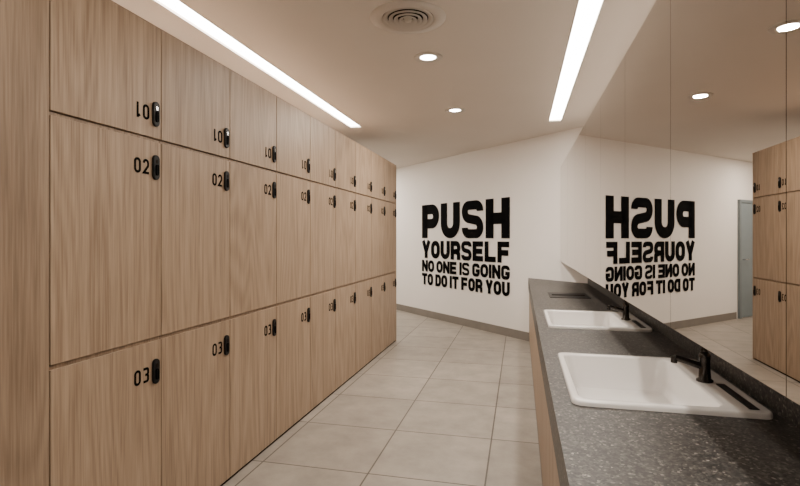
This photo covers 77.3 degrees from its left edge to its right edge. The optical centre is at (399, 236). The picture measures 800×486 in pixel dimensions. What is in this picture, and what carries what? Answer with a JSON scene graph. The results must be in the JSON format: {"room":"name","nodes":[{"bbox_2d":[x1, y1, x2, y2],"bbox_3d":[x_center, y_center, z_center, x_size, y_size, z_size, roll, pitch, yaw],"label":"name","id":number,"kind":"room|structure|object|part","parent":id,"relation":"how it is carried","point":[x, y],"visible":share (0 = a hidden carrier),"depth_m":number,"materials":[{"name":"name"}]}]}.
{"room":"changing room","nodes":[
{"label":"changing room","id":0,"kind":"room"},
{"bbox_2d":[222,310,541,485],"bbox_3d":[-0.699,1.434,4.372,5.000,0.100,14.176,0,0,14],"label":"floor","id":1,"kind":"structure","parent":0,"point":[445,403],"depth_m":3.69,"materials":[{"name":"tile"}]},
{"bbox_2d":[0,0,48,485],"bbox_3d":[-1.706,0.040,1.033,0.600,2.689,1.612,0,0,14],"label":"panel","id":2,"kind":"object","parent":1,"relation":"on","point":[24,24],"visible":1,"depth_m":1.66,"materials":[{"name":"brown wood"}]},
{"bbox_3d":[-1.706,0.040,1.033,0.600,2.689,1.612,0,0,13],"label":"panel","id":3,"kind":"part","parent":2,"relation":"part of","materials":[{"name":"brown wood"}]},
{"bbox_2d":[49,0,160,485],"bbox_3d":[-1.444,0.215,2.090,0.616,2.338,0.556,0,0,13],"label":"locker","id":4,"kind":"object","parent":1,"relation":"on","point":[105,58],"depth_m":1.98,"materials":[{"name":"brown wood"}]},
{"bbox_2d":[159,29,229,485],"bbox_3d":[-1.314,0.215,2.633,0.616,2.338,0.556,0,0,14],"label":"locker","id":5,"kind":"object","parent":1,"relation":"on","point":[195,87],"visible":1,"depth_m":2.54,"materials":[{"name":"brown wood"}]},
{"bbox_3d":[-1.322,-0.952,2.635,0.599,0.004,0.556,0,0,13],"label":"panel","id":6,"kind":"part","parent":5,"relation":"part of","materials":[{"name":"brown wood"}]},
{"bbox_3d":[-1.039,-0.698,2.567,0.020,0.504,0.552,0,0,13],"label":"door","id":7,"kind":"part","parent":5,"relation":"part of","materials":[{"name":"brown wood"}]},
{"bbox_3d":[-1.039,0.916,2.567,0.020,0.895,0.552,0,0,13],"label":"door","id":8,"kind":"part","parent":5,"relation":"part of","materials":[{"name":"brown wood"}]},
{"bbox_3d":[-1.039,0.011,2.567,0.020,0.879,0.552,0,0,13],"label":"door","id":9,"kind":"part","parent":5,"relation":"part of","materials":[{"name":"brown wood"}]},
{"bbox_3d":[-0.969,0.604,2.794,0.012,0.112,0.040,0,0,13],"label":"handle","id":10,"kind":"part","parent":5,"relation":"part of","materials":[{"name":"black plastic"}]},
{"bbox_3d":[-0.969,-0.313,2.794,0.012,0.112,0.040,0,0,13],"label":"handle","id":11,"kind":"part","parent":5,"relation":"part of","materials":[{"name":"black plastic"}]},
{"bbox_3d":[-0.969,-0.553,2.794,0.012,0.112,0.040,0,0,13],"label":"handle","id":12,"kind":"part","parent":5,"relation":"part of","materials":[{"name":"black plastic"}]},
{"bbox_2d":[227,69,275,479],"bbox_3d":[-1.183,0.215,3.176,0.616,2.338,0.556,0,0,14],"label":"locker","id":13,"kind":"object","parent":1,"relation":"on","point":[252,160],"visible":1,"depth_m":3.06,"materials":[{"name":"brown wood"}]},
{"bbox_3d":[-0.909,-0.698,3.110,0.020,0.504,0.552,0,0,13],"label":"door","id":14,"kind":"part","parent":13,"relation":"part of","materials":[{"name":"brown wood"}]},
{"bbox_3d":[-0.909,0.916,3.110,0.020,0.895,0.552,0,0,13],"label":"door","id":15,"kind":"part","parent":13,"relation":"part of","materials":[{"name":"brown wood"}]},
{"bbox_3d":[-1.192,-0.952,3.178,0.599,0.004,0.556,0,0,13],"label":"panel","id":16,"kind":"part","parent":13,"relation":"part of","materials":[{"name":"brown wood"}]},
{"bbox_3d":[-0.909,0.011,3.110,0.020,0.879,0.552,0,0,13],"label":"door","id":17,"kind":"part","parent":13,"relation":"part of","materials":[{"name":"brown wood"}]},
{"bbox_3d":[-0.838,0.604,3.337,0.012,0.112,0.040,0,0,13],"label":"handle","id":18,"kind":"part","parent":13,"relation":"part of","materials":[{"name":"black plastic"}]},
{"bbox_3d":[-0.838,-0.313,3.337,0.012,0.112,0.040,0,0,13],"label":"handle","id":19,"kind":"part","parent":13,"relation":"part of","materials":[{"name":"black plastic"}]},
{"bbox_3d":[-0.838,-0.553,3.337,0.012,0.112,0.040,0,0,13],"label":"handle","id":20,"kind":"part","parent":13,"relation":"part of","materials":[{"name":"black plastic"}]},
{"bbox_2d":[275,96,309,440],"bbox_3d":[-1.053,0.215,3.719,0.616,2.338,0.556,0,0,14],"label":"locker","id":21,"kind":"object","parent":1,"relation":"on","point":[292,171],"visible":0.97,"depth_m":3.63,"materials":[{"name":"brown wood"}]},
{"bbox_3d":[-0.779,0.916,3.653,0.020,0.895,0.552,0,0,13],"label":"door","id":22,"kind":"part","parent":21,"relation":"part of","materials":[{"name":"brown wood"}]},
{"bbox_3d":[-0.779,0.011,3.653,0.020,0.879,0.552,0,0,13],"label":"door","id":23,"kind":"part","parent":21,"relation":"part of","materials":[{"name":"brown wood"}]},
{"bbox_3d":[-0.779,-0.698,3.653,0.020,0.504,0.552,0,0,13],"label":"door","id":24,"kind":"part","parent":21,"relation":"part of","materials":[{"name":"brown wood"}]},
{"bbox_3d":[-0.708,0.604,3.880,0.012,0.112,0.040,0,0,13],"label":"handle","id":25,"kind":"part","parent":21,"relation":"part of","materials":[{"name":"black plastic"}]},
{"bbox_3d":[-0.708,-0.313,3.880,0.012,0.112,0.040,0,0,13],"label":"handle","id":26,"kind":"part","parent":21,"relation":"part of","materials":[{"name":"black plastic"}]},
{"bbox_3d":[-0.708,-0.553,3.880,0.012,0.112,0.040,0,0,13],"label":"handle","id":27,"kind":"part","parent":21,"relation":"part of","materials":[{"name":"black plastic"}]},
{"bbox_2d":[308,116,335,412],"bbox_3d":[-0.923,0.215,4.262,0.616,2.338,0.556,0,0,14],"label":"locker","id":28,"kind":"object","parent":1,"relation":"on","point":[322,180],"visible":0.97,"depth_m":4.17,"materials":[{"name":"brown wood"}]},
{"bbox_3d":[-0.648,-0.698,4.196,0.020,0.504,0.552,0,0,13],"label":"door","id":29,"kind":"part","parent":28,"relation":"part of","materials":[{"name":"brown wood"}]},
{"bbox_3d":[-0.648,0.916,4.196,0.020,0.895,0.552,0,0,13],"label":"door","id":30,"kind":"part","parent":28,"relation":"part of","materials":[{"name":"brown wood"}]},
{"bbox_3d":[-0.648,0.011,4.196,0.020,0.879,0.552,0,0,13],"label":"door","id":31,"kind":"part","parent":28,"relation":"part of","materials":[{"name":"brown wood"}]},
{"bbox_2d":[334,131,355,391],"bbox_3d":[-0.792,0.215,4.805,0.616,2.338,0.556,0,0,14],"label":"locker","id":32,"kind":"object","parent":1,"relation":"on","point":[345,187],"visible":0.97,"depth_m":4.69,"materials":[{"name":"brown wood"}]},
{"bbox_3d":[-0.518,0.916,4.739,0.020,0.895,0.552,0,0,13],"label":"door","id":33,"kind":"part","parent":32,"relation":"part of","materials":[{"name":"brown wood"}]},
{"bbox_3d":[-0.518,-0.698,4.739,0.020,0.504,0.552,0,0,13],"label":"door","id":34,"kind":"part","parent":32,"relation":"part of","materials":[{"name":"brown wood"}]},
{"bbox_3d":[-0.518,0.011,4.739,0.020,0.879,0.552,0,0,13],"label":"door","id":35,"kind":"part","parent":32,"relation":"part of","materials":[{"name":"brown wood"}]},
{"bbox_2d":[354,142,371,373],"bbox_3d":[-0.662,0.215,5.348,0.616,2.338,0.556,0,0,14],"label":"locker","id":36,"kind":"object","parent":1,"relation":"on","point":[363,192],"visible":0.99,"depth_m":5.26,"materials":[{"name":"brown wood"}]},
{"bbox_3d":[-0.388,-0.698,5.282,0.020,0.504,0.552,0,0,13],"label":"door","id":37,"kind":"part","parent":36,"relation":"part of","materials":[{"name":"brown wood"}]},
{"bbox_3d":[-0.388,0.916,5.282,0.020,0.895,0.552,0,0,13],"label":"door","id":38,"kind":"part","parent":36,"relation":"part of","materials":[{"name":"brown wood"}]},
{"bbox_3d":[-0.388,0.011,5.282,0.020,0.879,0.552,0,0,13],"label":"door","id":39,"kind":"part","parent":36,"relation":"part of","materials":[{"name":"brown wood"}]},
{"bbox_2d":[371,152,385,360],"bbox_3d":[-0.531,0.215,5.891,0.616,2.338,0.556,0,0,14],"label":"locker","id":40,"kind":"object","parent":1,"relation":"on","point":[378,162],"visible":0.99,"depth_m":5.81,"materials":[{"name":"brown wood"}]},
{"bbox_3d":[-0.257,0.916,5.825,0.020,0.895,0.552,0,0,13],"label":"door","id":41,"kind":"part","parent":40,"relation":"part of","materials":[{"name":"brown wood"}]},
{"bbox_3d":[-0.257,0.011,5.825,0.020,0.879,0.552,0,0,13],"label":"door","id":42,"kind":"part","parent":40,"relation":"part of","materials":[{"name":"brown wood"}]},
{"bbox_3d":[-0.257,-0.698,5.825,0.020,0.504,0.552,0,0,13],"label":"door","id":43,"kind":"part","parent":40,"relation":"part of","materials":[{"name":"brown wood"}]},
{"bbox_2d":[383,159,396,349],"bbox_3d":[-0.401,0.215,6.434,0.616,2.338,0.556,0,0,14],"label":"locker","id":44,"kind":"object","parent":1,"relation":"on","point":[390,168],"visible":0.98,"depth_m":6.35,"materials":[{"name":"brown wood"}]},
{"bbox_3d":[-0.127,-0.698,6.368,0.020,0.504,0.552,0,0,13],"label":"door","id":45,"kind":"part","parent":44,"relation":"part of","materials":[{"name":"brown wood"}]},
{"bbox_3d":[-0.127,0.916,6.368,0.020,0.895,0.552,0,0,13],"label":"door","id":46,"kind":"part","parent":44,"relation":"part of","materials":[{"name":"brown wood"}]},
{"bbox_3d":[-0.127,0.011,6.368,0.020,0.879,0.552,0,0,13],"label":"door","id":47,"kind":"part","parent":44,"relation":"part of","materials":[{"name":"brown wood"}]},
{"bbox_2d":[528,278,799,485],"bbox_3d":[1.101,0.904,2.650,0.694,0.960,8.068,0,0,14],"label":"countertop","id":48,"kind":"structure","parent":1,"relation":"on","point":[579,445],"depth_m":1.44,"materials":[{"name":"stone"}]},
{"bbox_3d":[1.614,0.991,6.184,0.018,0.626,0.655,0,0,13],"label":"cabinet door","id":49,"kind":"part","parent":48,"relation":"part of","materials":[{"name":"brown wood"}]},
{"bbox_3d":[1.460,0.991,5.542,0.018,0.626,0.655,0,0,13],"label":"cabinet door","id":50,"kind":"part","parent":48,"relation":"part of","materials":[{"name":"brown wood"}]},
{"bbox_3d":[1.306,0.991,4.901,0.018,0.626,0.655,0,0,13],"label":"cabinet door","id":51,"kind":"part","parent":48,"relation":"part of","materials":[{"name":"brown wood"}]},
{"bbox_3d":[1.152,0.991,4.259,0.018,0.626,0.655,0,0,13],"label":"cabinet door","id":52,"kind":"part","parent":48,"relation":"part of","materials":[{"name":"brown wood"}]},
{"bbox_3d":[0.998,0.991,3.617,0.018,0.626,0.655,0,0,13],"label":"cabinet door","id":53,"kind":"part","parent":48,"relation":"part of","materials":[{"name":"brown wood"}]},
{"bbox_3d":[0.844,0.991,2.975,0.018,0.626,0.655,0,0,13],"label":"cabinet door","id":54,"kind":"part","parent":48,"relation":"part of","materials":[{"name":"brown wood"}]},
{"bbox_3d":[0.690,0.991,2.333,0.018,0.626,0.655,0,0,13],"label":"cabinet door","id":55,"kind":"part","parent":48,"relation":"part of","materials":[{"name":"brown wood"}]},
{"bbox_3d":[0.536,0.991,1.692,0.018,0.626,0.655,0,0,13],"label":"cabinet door","id":56,"kind":"part","parent":48,"relation":"part of","materials":[{"name":"brown wood"}]},
{"bbox_3d":[1.562,0.542,4.644,0.346,0.004,0.416,0,0,14],"label":"slot plate","id":57,"kind":"part","parent":48,"relation":"part of","materials":[{"name":"black plastic"}]},
{"bbox_2d":[544,310,651,331],"bbox_3d":[1.245,0.597,3.244,0.577,0.147,0.670,0,0,14],"label":"basin","id":58,"kind":"object","parent":48,"relation":"in","point":[562,319],"visible":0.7,"depth_m":3.48,"materials":[{"name":"white ceramic"}]},
{"bbox_2d":[607,300,630,319],"bbox_3d":[1.394,0.442,3.188,0.141,0.167,0.056,0,0,14],"label":"faucet","id":59,"kind":"object","parent":48,"relation":"on","point":[625,310],"visible":0.95,"depth_m":3.17,"materials":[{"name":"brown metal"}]},
{"bbox_3d":[1.377,0.458,3.192,0.105,0.050,0.025,0,0,13],"label":"spout","id":60,"kind":"part","parent":59,"relation":"part of","materials":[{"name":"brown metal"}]},
{"bbox_2d":[558,352,772,419],"bbox_3d":[0.919,0.597,1.887,0.577,0.147,0.700,0,0,14],"label":"basin","id":61,"kind":"object","parent":48,"relation":"in","point":[644,383],"visible":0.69,"depth_m":2.05,"materials":[{"name":"white ceramic"}]},
{"bbox_2d":[671,346,713,383],"bbox_3d":[1.069,0.442,1.831,0.141,0.167,0.056,0,0,14],"label":"faucet","id":62,"kind":"object","parent":48,"relation":"on","point":[704,375],"visible":0.94,"depth_m":1.81,"materials":[{"name":"brown metal"}]},
{"bbox_3d":[1.051,0.458,1.835,0.105,0.050,0.025,0,0,13],"label":"spout","id":63,"kind":"part","parent":62,"relation":"part of","materials":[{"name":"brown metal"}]},
{"bbox_2d":[112,0,655,168],"bbox_3d":[-0.699,-1.392,4.372,5.000,0.170,14.176,0,0,14],"label":"ceiling","id":64,"kind":"structure","parent":0,"point":[501,62],"depth_m":3.70,"materials":[{"name":"paint"}]},
{"bbox_2d":[153,0,360,127],"bbox_3d":[-1.462,-1.325,2.027,0.140,0.044,8.060,0,0,14],"label":"strip light","id":65,"kind":"object","parent":64,"relation":"attached to","point":[177,7],"visible":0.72,"depth_m":3.56,"materials":[{"name":"white plastic"}]},
{"bbox_2d":[370,0,445,33],"bbox_3d":[0.047,-1.294,2.981,0.450,0.025,0.450,0,0,13],"label":"air diffuser","id":66,"kind":"object","parent":64,"relation":"in","point":[401,16],"depth_m":2.95,"materials":[{"name":"white metal"}]},
{"bbox_2d":[414,52,442,62],"bbox_3d":[0.204,-1.303,3.633,0.210,0.008,0.210,0,0,13],"label":"recessed light","id":67,"kind":"object","parent":64,"relation":"in","point":[424,57],"depth_m":3.62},
{"bbox_2d":[445,107,464,112],"bbox_3d":[0.568,-1.303,5.150,0.210,0.008,0.210,0,0,13],"label":"recessed light","id":68,"kind":"object","parent":64,"relation":"in","point":[450,110],"depth_m":5.14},
{"bbox_2d":[549,0,603,120],"bbox_3d":[0.776,-1.325,1.598,0.140,0.044,8.270,0,0,14],"label":"strip light","id":69,"kind":"object","parent":64,"relation":"attached to","point":[587,12],"visible":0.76,"depth_m":3.54,"materials":[{"name":"white plastic"}]},
{"bbox_2d":[396,126,587,331],"bbox_3d":[0.389,0.038,8.902,0.100,2.691,7.454,0,0,-32],"label":"wall","id":70,"kind":"structure","parent":0,"point":[527,171],"depth_m":7.31,"materials":[{"name":"paint"}]},
{"bbox_2d":[396,303,528,340],"bbox_3d":[0.716,1.327,8.260,0.014,0.115,3.854,0,0,-32],"label":"baseboard","id":71,"kind":"structure","parent":70,"relation":"attached to","point":[509,332],"depth_m":7.69,"materials":[{"name":"wood"}]},
{"bbox_2d":[422,197,509,295],"bbox_3d":[0.956,0.137,7.869,0.008,1.386,2.170,0,0,-32],"label":"sign","id":72,"kind":"object","parent":70,"relation":"attached to","point":[503,217],"visible":1,"depth_m":7.66,"materials":[{"name":"black paint"}]},
{"bbox_3d":[1.197,0.038,1.346,0.100,2.691,9.176,0,0,13],"label":"wall","id":73,"kind":"structure","parent":0,"visible":0},
{"bbox_2d":[560,0,799,404],"bbox_3d":[1.248,-0.283,2.448,0.314,1.166,7.624,0,0,14],"label":"mirror","id":74,"kind":"object","parent":73,"relation":"attached to","point":[680,186],"visible":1,"depth_m":1.34,"materials":[{"name":"clear glass"}]},
{"bbox_3d":[1.962,-0.283,6.083,0.005,1.166,0.223,0,0,13],"label":"mirror panel","id":75,"kind":"part","parent":74,"relation":"part of","materials":[{"name":"clear glass"}]},
{"bbox_3d":[1.849,-0.283,5.614,0.005,1.166,0.738,0,0,13],"label":"mirror panel","id":76,"kind":"part","parent":74,"relation":"part of","materials":[{"name":"clear glass"}]},
{"bbox_3d":[1.676,-0.283,4.894,0.005,1.166,0.738,0,0,13],"label":"mirror panel","id":77,"kind":"part","parent":74,"relation":"part of","materials":[{"name":"clear glass"}]},
{"bbox_3d":[1.504,-0.283,4.174,0.005,1.166,0.738,0,0,13],"label":"mirror panel","id":78,"kind":"part","parent":74,"relation":"part of","materials":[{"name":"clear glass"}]},
{"bbox_3d":[1.331,-0.283,3.455,0.005,1.166,0.738,0,0,13],"label":"mirror panel","id":79,"kind":"part","parent":74,"relation":"part of","materials":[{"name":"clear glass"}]},
{"bbox_3d":[1.158,-0.283,2.735,0.005,1.166,0.738,0,0,13],"label":"mirror panel","id":80,"kind":"part","parent":74,"relation":"part of","materials":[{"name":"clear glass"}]},
{"bbox_3d":[0.985,-0.283,2.016,0.005,1.166,0.738,0,0,13],"label":"mirror panel","id":81,"kind":"part","parent":74,"relation":"part of","materials":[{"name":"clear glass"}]},
{"bbox_3d":[0.812,-0.283,1.296,0.005,1.166,0.738,0,0,13],"label":"mirror panel","id":82,"kind":"part","parent":74,"relation":"part of","materials":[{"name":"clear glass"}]},
{"bbox_3d":[0.640,-0.283,0.577,0.005,1.166,0.738,0,0,13],"label":"mirror panel","id":83,"kind":"part","parent":74,"relation":"part of","materials":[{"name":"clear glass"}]}
]}

